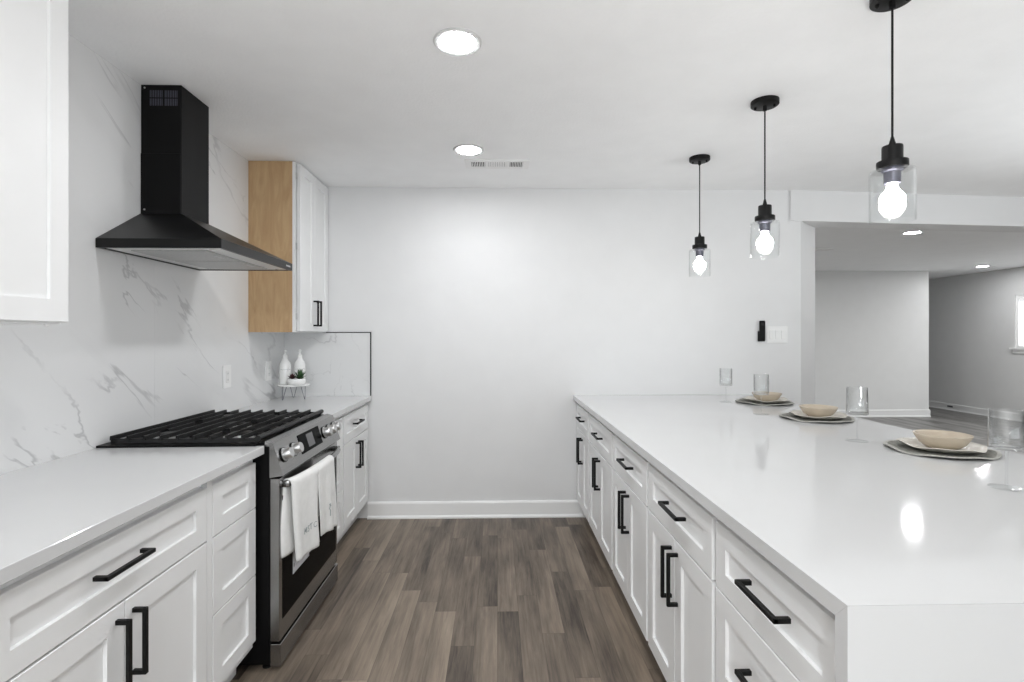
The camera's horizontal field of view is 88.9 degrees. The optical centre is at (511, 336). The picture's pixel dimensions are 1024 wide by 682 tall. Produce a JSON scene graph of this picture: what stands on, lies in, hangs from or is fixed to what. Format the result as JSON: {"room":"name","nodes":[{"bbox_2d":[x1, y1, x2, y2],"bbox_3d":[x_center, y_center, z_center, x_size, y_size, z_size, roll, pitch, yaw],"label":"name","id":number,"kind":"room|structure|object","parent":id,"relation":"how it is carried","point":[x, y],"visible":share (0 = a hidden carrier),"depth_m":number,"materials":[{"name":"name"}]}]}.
{"room":"kitchen","nodes":[
{"label":"kitchen","id":0,"kind":"room"},
{"bbox_2d":[68,0,1023,278],"bbox_3d":[5.067,-1.150,2.142,13.750,0.100,19.000,0,0,-2],"label":"ceiling","id":1,"kind":"structure","parent":0,"point":[595,94],"depth_m":2.34,"materials":[{"name":"paint"}]},
{"bbox_2d":[433,27,481,55],"bbox_3d":[-0.203,-1.096,1.945,0.180,0.008,0.180,0,0,-2],"label":"recessed light","id":2,"kind":"object","parent":1,"relation":"in","point":[455,41],"visible":1,"depth_m":1.94,"materials":[{"name":"white plastic"}]},
{"bbox_2d":[453,144,483,155],"bbox_3d":[-0.255,-1.096,3.064,0.180,0.008,0.180,0,0,-2],"label":"recessed light","id":3,"kind":"object","parent":1,"relation":"in","point":[463,149],"visible":1,"depth_m":3.05,"materials":[{"name":"white plastic"}]},
{"bbox_2d":[464,159,529,168],"bbox_3d":[-0.095,-1.097,3.315,0.405,0.006,0.167,0,0,-2],"label":"ceiling vent","id":4,"kind":"object","parent":1,"relation":"in","point":[469,163],"visible":1,"depth_m":3.31,"materials":[{"name":"metal"}]},
{"bbox_2d":[689,154,709,270],"bbox_3d":[1.150,-0.736,3.198,0.126,0.728,0.126,0,0,-2],"label":"pendant light","id":5,"kind":"object","parent":1,"relation":"hanging from","point":[700,246],"visible":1,"depth_m":3.18,"materials":[{"name":"black metal"}]},
{"bbox_2d":[694,248,704,256],"bbox_3d":[1.150,-0.516,3.198,0.062,0.049,0.062,0,0,-2],"label":"socket","id":6,"kind":"object","parent":5,"relation":"attached to","point":[699,251],"depth_m":3.18,"materials":[{"name":"silver metal"}]},
{"bbox_2d":[750,95,779,250],"bbox_3d":[1.179,-0.736,2.434,0.126,0.728,0.126,0,0,-2],"label":"pendant light","id":7,"kind":"object","parent":1,"relation":"hanging from","point":[765,217],"visible":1,"depth_m":2.41,"materials":[{"name":"black metal"}]},
{"bbox_2d":[758,220,771,231],"bbox_3d":[1.179,-0.516,2.434,0.062,0.049,0.062,0,0,-2],"label":"socket","id":8,"kind":"object","parent":7,"relation":"attached to","point":[764,225],"depth_m":2.41,"materials":[{"name":"silver metal"}]},
{"bbox_2d":[815,248,833,250],"bbox_3d":[3.835,-1.094,6.539,0.310,0.012,0.140,0,0,-2],"label":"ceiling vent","id":9,"kind":"object","parent":1,"relation":"in","point":[816,249],"visible":0.6,"depth_m":6.49,"materials":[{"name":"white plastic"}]},
{"bbox_2d":[869,0,916,211],"bbox_3d":[1.220,-0.736,1.675,0.126,0.728,0.126,0,0,-2],"label":"pendant light","id":10,"kind":"object","parent":1,"relation":"hanging from","point":[893,162],"visible":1,"depth_m":1.66,"materials":[{"name":"black metal"}]},
{"bbox_2d":[880,165,903,185],"bbox_3d":[1.220,-0.516,1.675,0.062,0.049,0.062,0,0,-2],"label":"socket","id":11,"kind":"object","parent":10,"relation":"attached to","point":[892,174],"depth_m":1.66,"materials":[{"name":"silver metal"}]},
{"bbox_2d":[902,231,922,234],"bbox_3d":[4.209,-1.096,5.489,0.180,0.008,0.180,0,0,-2],"label":"recessed light","id":12,"kind":"object","parent":1,"relation":"in","point":[908,232],"visible":1,"depth_m":5.47,"materials":[{"name":"white plastic"}]},
{"bbox_2d":[325,187,814,517],"bbox_3d":[0.282,0.115,3.989,4.286,2.430,0.240,0,0,-2],"label":"wall","id":13,"kind":"structure","parent":0,"point":[485,311],"depth_m":3.87,"materials":[{"name":"paint"}]},
{"bbox_2d":[284,333,369,395],"bbox_3d":[-1.349,0.200,3.818,0.621,0.460,0.012,0,0,-2],"label":"backsplash","id":14,"kind":"object","parent":13,"relation":"attached to","point":[337,364],"visible":0.79,"depth_m":3.81,"materials":[{"name":"stone"}]},
{"bbox_2d":[326,332,370,395],"bbox_3d":[-1.195,0.197,3.821,0.324,0.466,0.014,0,0,-2],"label":"trim","id":15,"kind":"structure","parent":13,"relation":"attached to","point":[326,332],"depth_m":3.82,"materials":[{"name":"black metal"}]},
{"bbox_2d":[367,500,585,518],"bbox_3d":[-0.252,1.270,3.841,1.610,0.120,0.026,0,0,-2],"label":"baseboard","id":16,"kind":"structure","parent":13,"relation":"attached to","point":[522,508],"depth_m":3.84,"materials":[{"name":"paint"}]},
{"bbox_2d":[758,321,764,340],"bbox_3d":[1.865,-0.044,3.898,0.052,0.155,0.031,0,0,-2],"label":"remote","id":17,"kind":"object","parent":13,"relation":"attached to","point":[761,333],"visible":1,"depth_m":3.88,"materials":[{"name":"black plastic"}]},
{"bbox_2d":[766,326,787,342],"bbox_3d":[1.987,-0.018,3.911,0.160,0.125,0.010,0,0,-2],"label":"switch plate","id":18,"kind":"object","parent":13,"relation":"attached to","point":[774,334],"visible":1,"depth_m":3.91,"materials":[{"name":"white plastic"}]},
{"bbox_2d":[790,190,1023,231],"bbox_3d":[4.470,-0.985,4.261,4.824,0.230,0.218,0,0,-6],"label":"ceiling beam","id":19,"kind":"structure","parent":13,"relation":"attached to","point":[817,209],"depth_m":4.02,"materials":[{"name":"paint"}]},
{"bbox_2d":[230,407,1023,681],"bbox_3d":[5.067,1.370,2.142,13.750,0.080,19.000,0,0,-2],"label":"floor","id":20,"kind":"structure","parent":0,"point":[463,599],"depth_m":2.57,"materials":[{"name":"wood"}]},
{"bbox_2d":[0,480,211,681],"bbox_3d":[-1.260,0.896,1.327,0.626,0.868,0.798,0,0,-2],"label":"base cabinet","id":21,"kind":"object","parent":20,"relation":"on","point":[132,602],"visible":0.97,"depth_m":1.31,"materials":[{"name":"paint"}]},
{"bbox_2d":[0,446,263,585],"bbox_3d":[-1.273,0.446,1.285,0.631,0.032,1.539,0,0,-2],"label":"countertop","id":22,"kind":"structure","parent":21,"relation":"on","point":[50,509],"depth_m":1.45,"materials":[{"name":"white stone"}]},
{"bbox_2d":[96,409,341,668],"bbox_3d":[-1.246,0.861,2.443,0.748,0.939,0.832,0,0,-2],"label":"gas range","id":23,"kind":"object","parent":20,"relation":"on","point":[293,442],"visible":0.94,"depth_m":2.17,"materials":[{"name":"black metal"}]},
{"bbox_2d":[96,414,322,447],"bbox_3d":[-1.306,0.425,2.442,0.626,0.008,0.832,0,0,-2],"label":"cooktop","id":24,"kind":"object","parent":23,"relation":"in","point":[187,441],"depth_m":2.12,"materials":[{"name":"black metal"}]},
{"bbox_2d":[293,551,308,573],"bbox_3d":[-0.930,0.938,2.305,0.001,0.135,0.190,0,0,-2],"label":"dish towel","id":25,"kind":"object","parent":23,"relation":"attached to","point":[296,565],"visible":0.36,"depth_m":2.25,"materials":[{"name":"fabric"}]},
{"bbox_2d":[281,455,337,561],"bbox_3d":[-0.887,0.756,2.346,0.065,0.364,0.520,0,0,3],"label":"dish towel","id":26,"kind":"object","parent":23,"relation":"hanging from","point":[311,493],"visible":1,"depth_m":2.24,"materials":[{"name":"fabric"}]},
{"bbox_2d":[212,460,255,681],"bbox_3d":[-1.294,0.896,1.882,0.590,0.868,0.344,0,0,-2],"label":"base cabinet","id":27,"kind":"object","parent":20,"relation":"on","point":[234,491],"visible":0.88,"depth_m":1.88,"materials":[{"name":"paint"}]},
{"bbox_2d":[334,416,342,539],"bbox_3d":[-1.325,0.896,3.014,0.590,0.868,0.370,0,0,-2],"label":"base cabinet","id":28,"kind":"object","parent":20,"relation":"on","point":[340,419],"visible":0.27,"depth_m":3.15,"materials":[{"name":"paint"}]},
{"bbox_2d":[229,396,371,418],"bbox_3d":[-1.329,0.446,3.320,0.631,0.032,0.983,0,0,-2],"label":"countertop","id":29,"kind":"structure","parent":28,"relation":"on","point":[336,406],"depth_m":3.33,"materials":[{"name":"white stone"}]},
{"bbox_2d":[277,383,309,399],"bbox_3d":[-1.511,0.378,3.614,0.208,0.106,0.208,0,0,-2],"label":"stand","id":30,"kind":"object","parent":29,"relation":"on","point":[306,384],"visible":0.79,"depth_m":3.55,"materials":[{"name":"white ceramic"}]},
{"bbox_2d":[279,350,290,383],"bbox_3d":[-1.568,0.205,3.607,0.076,0.239,0.077,0,0,-2],"label":"ceramic bottle","id":31,"kind":"object","parent":30,"relation":"on","point":[285,365],"visible":0.92,"depth_m":3.58,"materials":[{"name":"white ceramic"}]},
{"bbox_2d":[287,369,305,384],"bbox_3d":[-1.466,0.271,3.561,0.127,0.108,0.120,0,0,-2],"label":"succulent pot","id":32,"kind":"object","parent":30,"relation":"on","point":[299,380],"visible":1,"depth_m":3.54,"materials":[{"name":"white ceramic"}]},
{"bbox_2d":[294,349,305,377],"bbox_3d":[-1.490,0.205,3.664,0.076,0.239,0.077,0,0,-2],"label":"ceramic bottle","id":33,"kind":"object","parent":30,"relation":"on","point":[299,364],"visible":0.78,"depth_m":3.64,"materials":[{"name":"white ceramic"}]},
{"bbox_2d":[337,403,367,542],"bbox_3d":[-1.321,0.896,3.511,0.626,0.868,0.622,0,0,-2],"label":"base cabinet","id":34,"kind":"object","parent":20,"relation":"on","point":[355,421],"visible":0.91,"depth_m":3.48,"materials":[{"name":"paint"}]},
{"bbox_2d":[576,404,589,521],"bbox_3d":[0.777,0.896,3.619,0.656,0.868,0.522,0,0,-2],"label":"base cabinet","id":35,"kind":"object","parent":20,"relation":"on","point":[582,440],"visible":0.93,"depth_m":3.55,"materials":[{"name":"paint"}]},
{"bbox_2d":[589,414,614,569],"bbox_3d":[0.793,0.896,3.017,0.656,0.868,0.682,0,0,-2],"label":"base cabinet","id":36,"kind":"object","parent":20,"relation":"on","point":[601,468],"visible":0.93,"depth_m":2.95,"materials":[{"name":"paint"}]},
{"bbox_2d":[613,434,650,640],"bbox_3d":[0.812,0.896,2.362,0.656,0.868,0.626,0,0,-2],"label":"base cabinet","id":37,"kind":"object","parent":20,"relation":"on","point":[630,471],"visible":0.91,"depth_m":2.28,"materials":[{"name":"paint"}]},
{"bbox_2d":[648,464,718,681],"bbox_3d":[0.829,0.896,1.735,0.656,0.868,0.627,0,0,-2],"label":"base cabinet","id":38,"kind":"object","parent":20,"relation":"on","point":[682,586],"visible":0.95,"depth_m":1.67,"materials":[{"name":"paint"}]},
{"bbox_2d":[716,520,834,681],"bbox_3d":[0.845,0.896,1.148,0.656,0.868,0.544,0,0,-2],"label":"base cabinet","id":39,"kind":"object","parent":20,"relation":"on","point":[769,628],"visible":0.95,"depth_m":1.15,"materials":[{"name":"paint"}]},
{"bbox_2d":[573,394,1023,614],"bbox_3d":[1.174,0.446,2.373,1.358,0.032,3.039,0,0,-2],"label":"countertop","id":40,"kind":"structure","parent":39,"relation":"on","point":[852,518],"depth_m":1.40,"materials":[{"name":"white stone"}]},
{"bbox_2d":[719,368,731,398],"bbox_3d":[1.410,0.318,3.441,0.083,0.222,0.083,0,0,-2],"label":"wine glass","id":41,"kind":"object","parent":40,"relation":"on","point":[719,368],"visible":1,"depth_m":3.44,"materials":[{"name":"clear glass"}]},
{"bbox_2d":[719,368,731,385],"bbox_3d":[1.410,0.263,3.441,0.079,0.112,0.079,0,0,-2],"label":"cup","id":42,"kind":"object","parent":41,"relation":"on","point":[719,368],"depth_m":3.43,"materials":[{"name":"clear glass"}]},
{"bbox_2d":[753,374,768,411],"bbox_3d":[1.383,0.318,2.897,0.083,0.222,0.083,0,0,-2],"label":"wine glass","id":43,"kind":"object","parent":40,"relation":"on","point":[753,374],"visible":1,"depth_m":2.90,"materials":[{"name":"clear glass"}]},
{"bbox_2d":[753,374,768,394],"bbox_3d":[1.383,0.263,2.897,0.079,0.112,0.079,0,0,-2],"label":"cup","id":44,"kind":"object","parent":43,"relation":"on","point":[753,374],"depth_m":2.90,"materials":[{"name":"clear glass"}]},
{"bbox_2d":[735,398,793,405],"bbox_3d":[1.650,0.421,3.403,0.346,0.016,0.346,0,0,-2],"label":"placemat","id":45,"kind":"object","parent":40,"relation":"on","point":[742,400],"visible":0.71,"depth_m":3.34,"materials":[{"name":"grey fabric"}]},
{"bbox_2d":[743,396,787,402],"bbox_3d":[1.661,0.410,3.409,0.272,0.027,0.268,0,0,-2],"label":"dinner plate","id":46,"kind":"object","parent":45,"relation":"on","point":[750,398],"visible":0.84,"depth_m":3.37,"materials":[{"name":"beige ceramic"}]},
{"bbox_2d":[752,391,781,401],"bbox_3d":[1.663,0.391,3.408,0.181,0.053,0.181,0,0,-2],"label":"bowl","id":47,"kind":"object","parent":46,"relation":"on","point":[773,396],"visible":0.85,"depth_m":3.35,"materials":[{"name":"beige ceramic"}]},
{"bbox_2d":[779,412,854,422],"bbox_3d":[1.600,0.421,2.746,0.346,0.016,0.347,0,0,-2],"label":"placemat","id":48,"kind":"object","parent":40,"relation":"on","point":[787,415],"visible":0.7,"depth_m":2.68,"materials":[{"name":"grey fabric"}]},
{"bbox_2d":[789,410,847,419],"bbox_3d":[1.609,0.410,2.748,0.269,0.027,0.271,0,0,-2],"label":"dinner plate","id":49,"kind":"object","parent":48,"relation":"on","point":[838,415],"visible":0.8,"depth_m":2.69,"materials":[{"name":"beige ceramic"}]},
{"bbox_2d":[799,404,837,416],"bbox_3d":[1.611,0.391,2.746,0.181,0.053,0.181,0,0,-2],"label":"bowl","id":50,"kind":"object","parent":49,"relation":"on","point":[812,410],"visible":0.95,"depth_m":2.70,"materials":[{"name":"beige ceramic"}]},
{"bbox_2d":[846,387,868,416],"bbox_3d":[1.424,0.318,2.153,0.083,0.222,0.083,0,0,-2],"label":"wine glass","id":51,"kind":"object","parent":40,"relation":"on","point":[851,412],"visible":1,"depth_m":2.15,"materials":[{"name":"clear glass"}]},
{"bbox_2d":[883,440,1001,459],"bbox_3d":[1.611,0.421,1.974,0.347,0.016,0.346,0,0,-2],"label":"placemat","id":52,"kind":"object","parent":40,"relation":"on","point":[991,454],"visible":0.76,"depth_m":1.90,"materials":[{"name":"grey fabric"}]},
{"bbox_2d":[896,437,987,453],"bbox_3d":[1.620,0.410,1.965,0.269,0.027,0.269,0,0,-2],"label":"dinner plate","id":53,"kind":"object","parent":52,"relation":"on","point":[972,447],"visible":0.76,"depth_m":1.93,"materials":[{"name":"beige ceramic"}]},
{"bbox_2d":[912,429,973,449],"bbox_3d":[1.625,0.391,1.971,0.181,0.053,0.181,0,0,-2],"label":"bowl","id":54,"kind":"object","parent":53,"relation":"on","point":[941,439],"visible":0.98,"depth_m":1.94,"materials":[{"name":"beige ceramic"}]},
{"bbox_2d":[988,408,1023,485],"bbox_3d":[1.406,0.318,1.485,0.083,0.222,0.083,0,0,-2],"label":"wine glass","id":55,"kind":"object","parent":40,"relation":"on","point":[998,446],"visible":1,"depth_m":1.48,"materials":[{"name":"clear glass"}]},
{"bbox_2d":[988,408,1023,451],"bbox_3d":[1.406,0.263,1.485,0.079,0.112,0.079,0,0,-2],"label":"cup","id":56,"kind":"object","parent":55,"relation":"on","point":[998,447],"depth_m":1.48,"materials":[{"name":"clear glass"}]},
{"bbox_2d":[835,603,1023,681],"bbox_3d":[1.215,0.880,0.870,1.358,0.900,0.032,0,0,-2],"label":"waterfall panel","id":57,"kind":"object","parent":20,"relation":"on","point":[948,642],"visible":1,"depth_m":0.84,"materials":[{"name":"white stone"}]},
{"bbox_2d":[815,271,928,409],"bbox_3d":[4.260,0.115,8.702,5.400,2.430,0.120,0,0,-2],"label":"wall","id":58,"kind":"structure","parent":0,"point":[872,327],"depth_m":8.69,"materials":[{"name":"paint"}]},
{"bbox_2d":[836,409,930,416],"bbox_3d":[4.370,1.270,8.632,5.215,0.120,0.026,0,0,-2],"label":"baseboard","id":59,"kind":"structure","parent":58,"relation":"attached to","point":[921,412],"depth_m":8.68,"materials":[{"name":"white paint"}]},
{"bbox_2d":[929,267,1023,413],"bbox_3d":[8.238,0.115,1.980,0.120,2.430,18.500,0,0,-2],"label":"wall","id":60,"kind":"structure","parent":0,"point":[972,317],"depth_m":8.95,"materials":[{"name":"white paint"}]},
{"bbox_2d":[929,400,1022,421],"bbox_3d":[8.061,1.270,5.726,0.026,0.120,11.000,0,0,-2],"label":"baseboard","id":61,"kind":"structure","parent":60,"relation":"attached to","point":[959,408],"depth_m":8.93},
{"bbox_2d":[1009,295,1023,352],"bbox_3d":[8.051,-0.203,7.542,0.145,0.915,1.630,0,0,-2],"label":"window","id":62,"kind":"structure","parent":60,"relation":"in","point":[1019,348],"depth_m":8.27,"materials":[{"name":"paint"}]},
{"bbox_2d":[1019,298,1023,342],"bbox_3d":[8.066,-0.257,7.542,0.045,0.716,1.430,0,0,-2],"label":"window blind","id":63,"kind":"object","parent":62,"relation":"attached to","point":[1020,299],"visible":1,"depth_m":8.23,"materials":[{"name":"paint"}]},
{"bbox_3d":[-1.606,0.115,-1.865,0.185,2.430,11.360,0,0,-2],"label":"wall","id":64,"kind":"structure","parent":0,"visible":0},
{"bbox_2d":[0,0,67,325],"bbox_3d":[-1.424,-0.564,1.260,0.327,1.068,0.455,0,0,-2],"label":"upper cabinet","id":65,"kind":"object","parent":64,"relation":"attached to","point":[33,33],"visible":1,"depth_m":1.39,"materials":[{"name":"paint"}]},
{"bbox_2d":[0,33,154,474],"bbox_3d":[-1.603,0.115,1.561,0.012,2.430,1.609,0,0,-2],"label":"backsplash slab","id":66,"kind":"structure","parent":64,"relation":"attached to","point":[66,388],"depth_m":2.00,"materials":[{"name":"stone"}]},
{"bbox_2d":[96,85,291,270],"bbox_3d":[-1.379,-0.721,2.374,0.480,0.757,0.702,0,0,-2],"label":"range hood","id":67,"kind":"object","parent":64,"relation":"attached to","point":[172,226],"visible":1,"depth_m":2.27,"materials":[{"name":"black metal"}]},
{"bbox_2d":[155,133,283,424],"bbox_3d":[-1.645,0.115,3.091,0.012,2.430,1.449,0,0,-2],"label":"backsplash slab","id":68,"kind":"structure","parent":64,"relation":"attached to","point":[201,317],"depth_m":2.85,"materials":[{"name":"stone"}]},
{"bbox_2d":[223,365,230,388],"bbox_3d":[-1.632,0.227,2.991,0.009,0.130,0.086,0,0,-2],"label":"wall outlet","id":69,"kind":"object","parent":68,"relation":"attached to","point":[227,368],"visible":1,"depth_m":2.98,"materials":[{"name":"white plastic"}]},
{"bbox_2d":[265,361,271,380],"bbox_3d":[-1.647,0.229,3.534,0.009,0.130,0.086,0,0,-2],"label":"wall outlet","id":70,"kind":"object","parent":68,"relation":"attached to","point":[268,364],"visible":1,"depth_m":3.52,"materials":[{"name":"white plastic"}]},
{"bbox_2d":[248,161,327,332],"bbox_3d":[-1.476,-0.564,3.537,0.350,1.068,0.560,0,0,-2],"label":"upper cabinet","id":71,"kind":"object","parent":64,"relation":"attached to","point":[288,205],"visible":0.99,"depth_m":3.26,"materials":[{"name":"paint"}]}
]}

